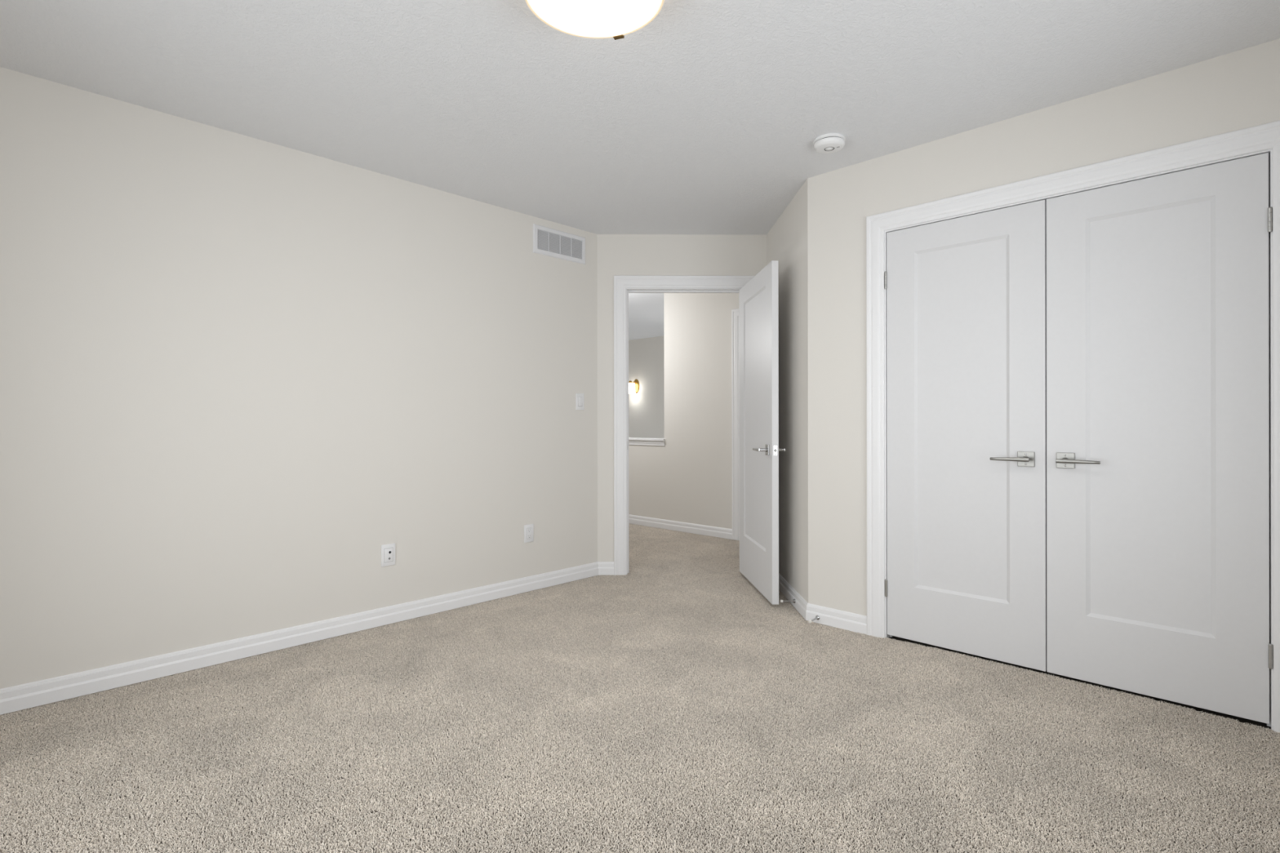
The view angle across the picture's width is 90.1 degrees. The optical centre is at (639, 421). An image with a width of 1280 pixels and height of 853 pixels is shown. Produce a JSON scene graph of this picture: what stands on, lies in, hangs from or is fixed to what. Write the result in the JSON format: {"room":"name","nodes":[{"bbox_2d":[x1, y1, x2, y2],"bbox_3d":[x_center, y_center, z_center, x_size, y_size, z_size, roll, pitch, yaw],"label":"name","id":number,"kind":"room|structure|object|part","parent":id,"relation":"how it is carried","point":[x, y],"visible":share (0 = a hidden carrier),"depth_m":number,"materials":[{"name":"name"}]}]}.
{"room":"empty bedroom","nodes":[
{"label":"empty bedroom","id":0,"kind":"room"},
{"bbox_2d":[0,66,597,715],"bbox_3d":[-1.616,-0.095,3.312,0.120,2.490,3.738,0,0,44],"label":"wall","id":1,"kind":"structure","parent":0,"point":[237,370],"depth_m":3.01,"materials":[{"name":"paint"}]},
{"bbox_2d":[0,561,613,715],"bbox_3d":[-1.484,1.054,3.293,0.094,0.093,3.651,0,0,44],"label":"baseboard","id":2,"kind":"structure","parent":1,"relation":"attached to","point":[31,695],"depth_m":3.02,"materials":[{"name":"paint"}]},
{"bbox_2d":[381,543,395,567],"bbox_3d":[-1.367,0.727,3.472,0.014,0.118,0.078,0,0,44],"label":"outlet","id":3,"kind":"object","parent":1,"relation":"attached to","point":[388,551],"visible":1,"depth_m":3.47,"materials":[{"name":"white plastic"}]},
{"bbox_3d":[-1.367,0.727,3.472,0.004,0.074,0.046,0,0,44],"label":"jack panel","id":4,"kind":"part","parent":3,"relation":"part of","materials":[{"name":"white plastic"}]},
{"bbox_2d":[524,524,533,542],"bbox_3d":[-0.720,0.726,4.140,0.009,0.115,0.074,0,0,44],"label":"power outlet","id":5,"kind":"object","parent":1,"relation":"attached to","point":[528,529],"visible":1,"depth_m":4.14,"materials":[{"name":"white plastic"}]},
{"bbox_2d":[527,528,531,538],"bbox_3d":[-0.719,0.726,4.139,0.004,0.067,0.033,0,0,44],"label":"receptacle","id":6,"kind":"object","parent":5,"relation":"attached to","point":[529,530],"depth_m":4.14,"materials":[{"name":"white plastic"}]},
{"bbox_2d":[533,223,585,264],"bbox_3d":[-0.539,-1.199,4.328,0.011,0.189,0.448,0,0,44],"label":"air vent","id":7,"kind":"object","parent":1,"relation":"in","point":[548,242],"visible":1,"depth_m":4.32,"materials":[{"name":"metal"}]},
{"bbox_2d":[575,393,584,409],"bbox_3d":[-0.417,-0.138,4.452,0.011,0.115,0.074,0,0,44],"label":"light switch","id":8,"kind":"object","parent":1,"relation":"attached to","point":[580,397],"visible":1,"depth_m":4.45,"materials":[{"name":"white plastic"}]},
{"bbox_2d":[0,0,1279,340],"bbox_3d":[-0.609,-1.401,5.437,9.950,0.120,8.450,0,0,44],"label":"ceiling","id":9,"kind":"structure","parent":0,"point":[706,117],"depth_m":2.47,"materials":[{"name":"white paint"}]},
{"bbox_2d":[524,0,664,39],"bbox_3d":[-0.137,-1.288,1.889,0.421,0.107,0.425,0,0,44],"label":"ceiling light","id":10,"kind":"object","parent":9,"relation":"attached to","point":[590,19],"visible":1,"depth_m":1.95,"materials":[{"name":"beige glass"}]},
{"bbox_2d":[813,133,845,153],"bbox_3d":[0.903,-1.321,3.046,0.148,0.046,0.148,0,0,44],"label":"smoke detector","id":11,"kind":"object","parent":9,"relation":"attached to","point":[829,143],"visible":1,"depth_m":3.00,"materials":[{"name":"plastic"}]},
{"bbox_3d":[0.903,-1.337,3.046,0.148,0.012,0.148,0,0,44],"label":"mounting plate","id":12,"kind":"part","parent":11,"relation":"part of","materials":[{"name":"plastic"}]},
{"bbox_2d":[0,528,1279,852],"bbox_3d":[-1.548,1.134,4.575,9.800,0.052,5.600,0,0,44],"label":"floor","id":13,"kind":"structure","parent":0,"point":[1240,719],"depth_m":1.97,"materials":[{"name":"beige carpet"}]},
{"bbox_2d":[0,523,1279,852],"bbox_3d":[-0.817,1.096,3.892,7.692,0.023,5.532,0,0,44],"label":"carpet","id":14,"kind":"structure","parent":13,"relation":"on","point":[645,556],"depth_m":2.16,"materials":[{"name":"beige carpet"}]},
{"bbox_2d":[628,336,664,438],"bbox_3d":[1.171,-0.099,9.325,6.920,2.490,0.120,0,0,44],"label":"wall","id":15,"kind":"structure","parent":0,"point":[646,355],"depth_m":10.27,"materials":[{"name":"paint"}]},
{"bbox_2d":[628,378,639,393],"bbox_3d":[-0.139,-0.573,10.371,0.164,0.237,0.205,0,0,44],"label":"wall sconce","id":16,"kind":"object","parent":15,"relation":"attached to","point":[633,387],"visible":0.85,"depth_m":10.33,"materials":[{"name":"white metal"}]},
{"bbox_3d":[-0.156,-0.539,10.357,0.160,0.168,0.160,0,0,44],"label":"lamp shade","id":17,"kind":"part","parent":16,"relation":"part of","materials":[{"name":"white glass"}]},
{"bbox_2d":[597,234,766,561],"bbox_3d":[0.278,-0.097,4.643,1.267,2.490,0.120,0,0,-1],"label":"wall","id":18,"kind":"structure","parent":0,"point":[683,255],"depth_m":4.58,"materials":[{"name":"paint"}]},
{"bbox_2d":[613,275,754,575],"bbox_3d":[0.334,0.026,4.635,1.043,2.142,0.139,0,0,-1],"label":"door frame","id":19,"kind":"structure","parent":18,"relation":"attached to","point":[621,282],"depth_m":4.56,"materials":[{"name":"paint"}]},
{"bbox_2d":[738,260,786,604],"bbox_3d":[0.764,0.066,4.167,0.169,2.022,0.854,0,0,-4],"label":"door","id":20,"kind":"structure","parent":18,"relation":"in","point":[758,299],"depth_m":4.02,"materials":[{"name":"paint"}]},
{"bbox_3d":[0.730,0.171,3.887,0.058,0.025,0.152,0,0,-4],"label":"handle","id":21,"kind":"part","parent":20,"relation":"part of","materials":[{"name":"metal"}]},
{"bbox_3d":[0.795,0.171,3.749,0.024,0.058,0.001,0,0,-4],"label":"latch plate","id":22,"kind":"part","parent":20,"relation":"part of","materials":[{"name":"silver metal"}]},
{"bbox_3d":[0.840,0.171,3.895,0.058,0.025,0.152,0,0,-4],"label":"handle","id":23,"kind":"part","parent":20,"relation":"part of","materials":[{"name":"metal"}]},
{"bbox_2d":[628,293,739,541],"bbox_3d":[-0.586,-0.096,7.431,6.800,2.490,0.120,0,0,44],"label":"wall","id":24,"kind":"structure","parent":0,"point":[688,479],"depth_m":6.27,"materials":[{"name":"paint"}]},
{"bbox_2d":[628,437,665,445],"bbox_3d":[-1.363,0.217,8.187,4.633,0.072,0.180,0,0,44],"label":"ledge","id":25,"kind":"object","parent":24,"relation":"attached to","point":[632,441],"visible":0.25,"depth_m":6.68,"materials":[{"name":"paint"}]},
{"bbox_2d":[628,514,732,539],"bbox_3d":[-1.105,1.053,7.843,5.480,0.093,0.015,0,0,44],"label":"baseboard","id":26,"kind":"structure","parent":24,"relation":"attached to","point":[720,532],"depth_m":6.35,"materials":[{"name":"paint"}]},
{"bbox_2d":[731,308,739,540],"bbox_3d":[1.219,0.028,5.580,1.009,2.136,0.019,0,0,44],"label":"door frame","id":27,"kind":"structure","parent":24,"relation":"attached to","point":[735,313],"depth_m":5.89,"materials":[{"name":"paint"}]},
{"bbox_2d":[766,178,808,602],"bbox_3d":[0.969,-0.099,4.119,0.100,2.490,1.187,0,0,-1],"label":"wall","id":28,"kind":"structure","parent":0,"point":[787,239],"depth_m":3.84,"materials":[{"name":"paint"}]},
{"bbox_2d":[780,599,795,603],"bbox_3d":[0.869,1.057,3.752,0.086,0.025,0.025,0,0,-1],"label":"door stop","id":29,"kind":"object","parent":28,"relation":"attached to","point":[793,600],"visible":1,"depth_m":3.75,"materials":[{"name":"metal"}]},
{"bbox_2d":[808,615,819,623],"bbox_3d":[0.936,1.068,3.442,0.083,0.027,0.025,0,0,-43],"label":"door stop","id":30,"kind":"object","parent":28,"relation":"attached to","point":[817,617],"visible":1,"depth_m":3.44,"materials":[{"name":"metal"}]},
{"bbox_3d":[0.940,1.069,3.446,0.070,0.025,0.025,-6,1,-43],"label":"post","id":31,"kind":"part","parent":30,"relation":"part of","materials":[{"name":"metal"}]},
{"bbox_2d":[778,573,866,634],"bbox_3d":[0.941,1.050,3.920,0.210,0.093,1.350,0,0,-11],"label":"baseboard","id":32,"kind":"structure","parent":28,"relation":"attached to","point":[856,623],"depth_m":3.44,"materials":[{"name":"paint"}]},
{"bbox_2d":[807,38,1279,627],"bbox_3d":[1.816,-0.100,2.745,2.362,2.490,0.120,0,0,44],"label":"wall","id":33,"kind":"structure","parent":0,"point":[1238,90],"depth_m":3.19,"materials":[{"name":"paint"}]},
{"bbox_2d":[884,199,1046,671],"bbox_3d":[1.476,0.061,2.973,0.702,2.027,0.100,0,0,44],"label":"door","id":34,"kind":"structure","parent":33,"relation":"in","point":[966,295],"depth_m":2.95,"materials":[{"name":"paint"}]},
{"bbox_3d":[1.625,0.165,2.799,0.152,0.025,0.058,0,0,44],"label":"handle","id":35,"kind":"part","parent":34,"relation":"part of","materials":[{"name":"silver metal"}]},
{"bbox_2d":[866,120,1279,733],"bbox_3d":[1.771,0.022,2.775,1.571,2.147,0.139,0,0,44],"label":"door frame","id":36,"kind":"structure","parent":33,"relation":"attached to","point":[1265,136],"depth_m":2.71,"materials":[{"name":"paint"}]},
{"bbox_2d":[1046,152,1273,724],"bbox_3d":[1.980,0.060,2.483,0.693,2.027,0.100,0,0,44],"label":"door","id":37,"kind":"structure","parent":33,"relation":"in","point":[1157,397],"depth_m":2.48,"materials":[{"name":"paint"}]},
{"bbox_3d":[1.805,0.164,2.625,0.152,0.025,0.058,0,0,44],"label":"handle","id":38,"kind":"part","parent":37,"relation":"part of","materials":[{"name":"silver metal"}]}
]}

